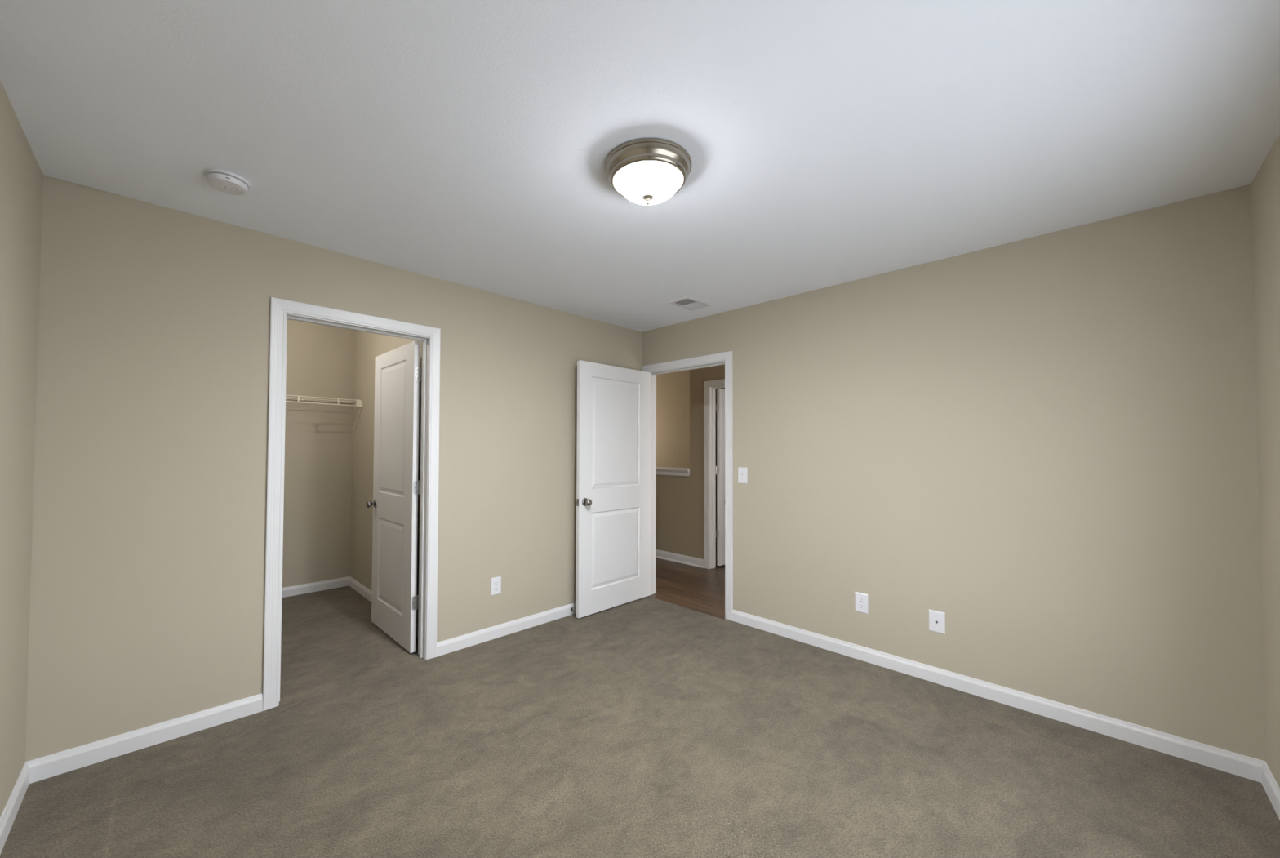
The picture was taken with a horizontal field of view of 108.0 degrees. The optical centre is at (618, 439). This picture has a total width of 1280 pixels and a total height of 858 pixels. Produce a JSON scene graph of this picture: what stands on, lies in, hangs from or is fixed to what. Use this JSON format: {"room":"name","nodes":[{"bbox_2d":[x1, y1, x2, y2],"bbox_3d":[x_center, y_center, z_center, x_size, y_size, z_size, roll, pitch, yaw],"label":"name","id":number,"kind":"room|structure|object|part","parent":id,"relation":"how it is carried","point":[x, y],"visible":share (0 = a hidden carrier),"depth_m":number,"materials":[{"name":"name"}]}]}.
{"room":"empty bedroom","nodes":[
{"label":"empty bedroom","id":0,"kind":"room"},
{"bbox_2d":[0,80,43,817],"bbox_3d":[-1.150,0.135,0.554,0.115,2.470,3.548,1,-2,-44],"label":"wall","id":1,"kind":"structure","parent":0,"point":[21,176],"depth_m":1.63,"materials":[{"name":"beige paint"}]},
{"bbox_2d":[0,761,29,854],"bbox_3d":[-1.148,1.299,0.615,0.013,0.086,3.433,1,-2,-44],"label":"baseboard","id":2,"kind":"structure","parent":1,"relation":"attached to","point":[9,814],"depth_m":1.66,"materials":[{"name":"white wood"}]},
{"bbox_2d":[282,319,354,587],"bbox_3d":[-3.128,0.173,4.117,1.558,2.530,0.100,1,-2,-44],"label":"wall","id":3,"kind":"structure","parent":0,"point":[318,437],"depth_m":4.35,"materials":[{"name":"beige paint"}]},
{"bbox_2d":[281,576,349,597],"bbox_3d":[-3.093,1.364,4.051,1.358,0.086,0.013,1,-2,-44],"label":"baseboard","id":4,"kind":"structure","parent":3,"relation":"attached to","point":[294,590],"depth_m":4.32,"materials":[{"name":"white wood"}]},
{"bbox_2d":[285,395,362,435],"bbox_3d":[-2.978,-0.218,3.975,1.354,0.329,0.323,1,-2,-44],"label":"wire shelf","id":5,"kind":"object","parent":3,"relation":"attached to","point":[359,402],"visible":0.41,"depth_m":4.26,"materials":[{"name":"white metal"}]},
{"bbox_3d":[-3.084,-0.369,4.082,1.346,0.006,0.006,1,-2,-44],"label":"rail","id":6,"kind":"part","parent":5,"relation":"part of","materials":[{"name":"beige plastic"}]},
{"bbox_3d":[-2.985,-0.370,3.980,1.346,0.005,0.005,1,-2,-44],"label":"rail","id":7,"kind":"part","parent":5,"relation":"part of","materials":[{"name":"beige plastic"}]},
{"bbox_3d":[-2.880,-0.323,3.871,1.346,0.007,0.007,1,-2,-44],"label":"lip rail","id":8,"kind":"part","parent":5,"relation":"part of","materials":[{"name":"beige plastic"}]},
{"bbox_3d":[-2.880,-0.376,3.873,1.346,0.007,0.007,1,-2,-44],"label":"rail","id":9,"kind":"part","parent":5,"relation":"part of","materials":[{"name":"beige plastic"}]},
{"bbox_2d":[25,175,641,761],"bbox_3d":[-1.143,0.159,3.114,3.693,2.530,0.115,1,-2,-44],"label":"wall","id":10,"kind":"structure","parent":0,"point":[148,535],"depth_m":2.21,"materials":[{"name":"beige paint"}]},
{"bbox_2d":[26,693,262,783],"bbox_3d":[-2.075,1.327,2.098,0.752,0.086,0.013,1,-2,-44],"label":"baseboard","id":11,"kind":"structure","parent":10,"relation":"attached to","point":[41,768],"depth_m":2.05,"materials":[{"name":"white wood"}]},
{"bbox_2d":[262,297,440,711],"bbox_3d":[-1.521,0.328,2.734,0.892,2.114,0.129,1,-2,-44],"label":"door frame","id":12,"kind":"structure","parent":10,"relation":"attached to","point":[282,310],"depth_m":2.57,"materials":[{"name":"white wood"}]},
{"bbox_2d":[365,341,422,653],"bbox_3d":[-1.598,0.372,3.310,0.163,2.026,0.793,1,-2,-45],"label":"door","id":13,"kind":"structure","parent":10,"relation":"in","point":[397,371],"depth_m":3.23,"materials":[{"name":"white wood"}]},
{"bbox_3d":[-1.869,0.486,3.503,0.053,0.055,0.055,1,-2,-45],"label":"knob","id":14,"kind":"part","parent":13,"relation":"part of","materials":[{"name":"silver metal"}]},
{"bbox_2d":[490,576,501,595],"bbox_3d":[-0.862,1.036,3.286,0.078,0.124,0.008,1,-2,-44],"label":"power outlet","id":15,"kind":"object","parent":10,"relation":"attached to","point":[495,582],"visible":1,"depth_m":3.28,"materials":[{"name":"white plastic"}]},
{"bbox_2d":[436,602,575,656],"bbox_3d":[-0.473,1.366,3.656,1.935,0.086,0.013,1,-2,-44],"label":"baseboard","id":16,"kind":"structure","parent":10,"relation":"attached to","point":[467,640],"depth_m":3.30,"materials":[{"name":"white wood"}]},
{"bbox_2d":[350,330,422,623],"bbox_3d":[-1.875,0.173,3.874,0.100,2.530,1.995,1,-2,-44],"label":"wall","id":17,"kind":"structure","parent":0,"point":[367,345],"depth_m":4.26,"materials":[{"name":"beige paint"}]},
{"bbox_2d":[348,576,418,637],"bbox_3d":[-1.920,1.363,3.809,0.013,0.086,1.995,1,-2,-44],"label":"baseboard","id":18,"kind":"structure","parent":17,"relation":"attached to","point":[357,586],"depth_m":4.23,"materials":[{"name":"white wood"}]},
{"bbox_2d":[575,360,651,617],"bbox_3d":[-0.015,0.393,3.957,0.865,2.024,0.163,1,-2,-44],"label":"door","id":19,"kind":"structure","parent":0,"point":[614,433],"depth_m":3.90,"materials":[{"name":"white wood"}]},
{"bbox_3d":[-0.237,0.496,3.663,0.055,0.055,0.053,1,-2,-44],"label":"knob","id":20,"kind":"part","parent":19,"relation":"part of","materials":[{"name":"silver metal"}]},
{"bbox_2d":[0,0,1279,332],"bbox_3d":[0.139,-1.117,1.909,3.808,0.100,3.663,1,-2,-44],"label":"ceiling","id":21,"kind":"structure","parent":0,"point":[468,143],"depth_m":1.56,"materials":[{"name":"white paint"}]},
{"bbox_2d":[204,168,249,195],"bbox_3d":[-1.609,-1.053,1.913,0.144,0.040,0.144,1,-2,-44],"label":"smoke detector","id":22,"kind":"object","parent":21,"relation":"attached to","point":[222,180],"visible":1,"depth_m":1.89,"materials":[{"name":"white plastic"}]},
{"bbox_2d":[604,137,692,204],"bbox_3d":[0.117,-0.992,1.813,0.338,0.153,0.338,1,-2,-44],"label":"ceiling light","id":23,"kind":"object","parent":21,"relation":"attached to","point":[645,171],"visible":1,"depth_m":1.72,"materials":[{"name":"white glass"}]},
{"bbox_2d":[666,296,711,311],"bbox_3d":[0.543,-1.056,3.526,0.300,0.070,0.200,1,-2,-44],"label":"ceiling vent","id":24,"kind":"object","parent":21,"relation":"in","point":[689,303],"visible":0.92,"depth_m":3.51,"materials":[{"name":"white plastic"}]},
{"bbox_2d":[0,557,1279,857],"bbox_3d":[-0.017,1.433,3.516,5.913,0.050,6.248,1,-2,-44],"label":"floor","id":25,"kind":"structure","parent":0,"point":[647,726],"depth_m":1.94,"materials":[{"name":"beige carpet"}]},
{"bbox_2d":[656,369,689,468],"bbox_3d":[1.952,0.101,5.695,0.100,2.780,5.700,1,-2,-44],"label":"wall","id":26,"kind":"structure","parent":0,"point":[673,388],"depth_m":6.81,"materials":[{"name":"beige paint"}]},
{"bbox_2d":[656,364,724,559],"bbox_3d":[1.305,0.085,5.067,0.115,2.780,5.700,1,-2,-44],"label":"wall","id":27,"kind":"structure","parent":0,"point":[679,499],"depth_m":5.45,"materials":[{"name":"beige paint"}]},
{"bbox_2d":[656,466,689,476],"bbox_3d":[0.097,0.404,6.296,0.185,0.089,2.246,1,-2,-44],"label":"wall cap","id":28,"kind":"object","parent":27,"relation":"on","point":[660,470],"visible":0.23,"depth_m":5.62,"materials":[{"name":"white wood"}]},
{"bbox_2d":[656,549,703,568],"bbox_3d":[0.117,1.425,6.154,0.027,0.095,2.452,1,-2,-44],"label":"baseboard","id":29,"kind":"structure","parent":27,"relation":"attached to","point":[695,562],"depth_m":5.51,"materials":[{"name":"white wood"}]},
{"bbox_3d":[0.112,1.463,6.149,0.014,0.019,2.452,1,-2,-44],"label":"shoe molding","id":30,"kind":"part","parent":29,"relation":"part of","materials":[{"name":"white wood"}]},
{"bbox_2d":[703,378,724,568],"bbox_3d":[1.341,0.392,5.013,0.129,2.122,0.914,1,-2,-44],"label":"door frame","id":31,"kind":"structure","parent":27,"relation":"attached to","point":[710,386],"depth_m":5.27,"materials":[{"name":"white wood"}]},
{"bbox_2d":[715,388,724,565],"bbox_3d":[1.405,0.432,5.569,0.741,2.024,0.163,1,-2,-44],"label":"door","id":32,"kind":"structure","parent":27,"relation":"in","point":[720,405],"depth_m":5.33,"materials":[{"name":"white wood"}]},
{"bbox_2d":[715,387,724,559],"bbox_3d":[1.244,0.100,5.782,0.794,2.780,0.100,1,-2,-44],"label":"wall","id":33,"kind":"structure","parent":0,"point":[719,388],"depth_m":5.66,"materials":[{"name":"beige paint"}]},
{"bbox_2d":[641,184,1265,760],"bbox_3d":[1.459,0.046,3.172,0.115,2.780,3.663,1,-2,-44],"label":"wall","id":34,"kind":"structure","parent":0,"point":[1046,445],"depth_m":2.39,"materials":[{"name":"beige paint"}]},
{"bbox_2d":[641,351,733,620],"bbox_3d":[0.600,0.368,4.038,0.129,2.122,0.970,1,-2,-44],"label":"door frame","id":35,"kind":"structure","parent":34,"relation":"attached to","point":[725,358],"depth_m":3.70,"materials":[{"name":"white wood"}]},
{"bbox_2d":[737,466,747,483],"bbox_3d":[0.957,0.277,3.586,0.020,0.124,0.080,1,-2,-44],"label":"light switch","id":36,"kind":"object","parent":34,"relation":"attached to","point":[742,472],"visible":1,"depth_m":3.58,"materials":[{"name":"white plastic"}]},
{"bbox_2d":[854,591,868,613],"bbox_3d":[1.550,1.042,2.965,0.008,0.124,0.078,1,-2,-44],"label":"power outlet","id":37,"kind":"object","parent":34,"relation":"attached to","point":[860,599],"visible":1,"depth_m":2.96,"materials":[{"name":"white plastic"}]},
{"bbox_2d":[857,603,863,608],"bbox_3d":[1.549,1.061,2.963,0.004,0.028,0.034,1,-2,-44],"label":"receptacle","id":38,"kind":"object","parent":37,"relation":"attached to","point":[860,606],"depth_m":2.96,"materials":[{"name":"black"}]},
{"bbox_2d":[857,597,863,602],"bbox_3d":[1.549,1.022,2.963,0.004,0.028,0.034,1,-2,-44],"label":"receptacle","id":39,"kind":"object","parent":37,"relation":"attached to","point":[860,599],"depth_m":2.96,"materials":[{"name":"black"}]},
{"bbox_2d":[928,608,945,634],"bbox_3d":[1.830,1.049,2.671,0.016,0.122,0.078,1,-2,-44],"label":"outlet","id":40,"kind":"object","parent":34,"relation":"attached to","point":[936,619],"visible":1,"depth_m":2.67,"materials":[{"name":"white plastic"}]},
{"bbox_2d":[732,609,1264,782],"bbox_3d":[1.749,1.355,2.749,0.013,0.086,2.456,1,-2,-44],"label":"baseboard","id":41,"kind":"structure","parent":34,"relation":"attached to","point":[1243,766],"depth_m":2.35,"materials":[{"name":"white wood"}]},
{"bbox_2d":[1250,133,1279,786],"bbox_3d":[1.371,0.146,0.610,3.578,2.470,0.115,1,-2,-44],"label":"wall","id":42,"kind":"structure","parent":0,"point":[1265,185],"depth_m":1.78,"materials":[{"name":"beige paint"}]},
{"bbox_2d":[1260,760,1279,819],"bbox_3d":[1.322,1.309,0.631,3.578,0.086,0.013,1,-2,-44],"label":"baseboard","id":43,"kind":"structure","parent":42,"relation":"attached to","point":[1268,782],"depth_m":1.77,"materials":[{"name":"white wood"}]}
]}

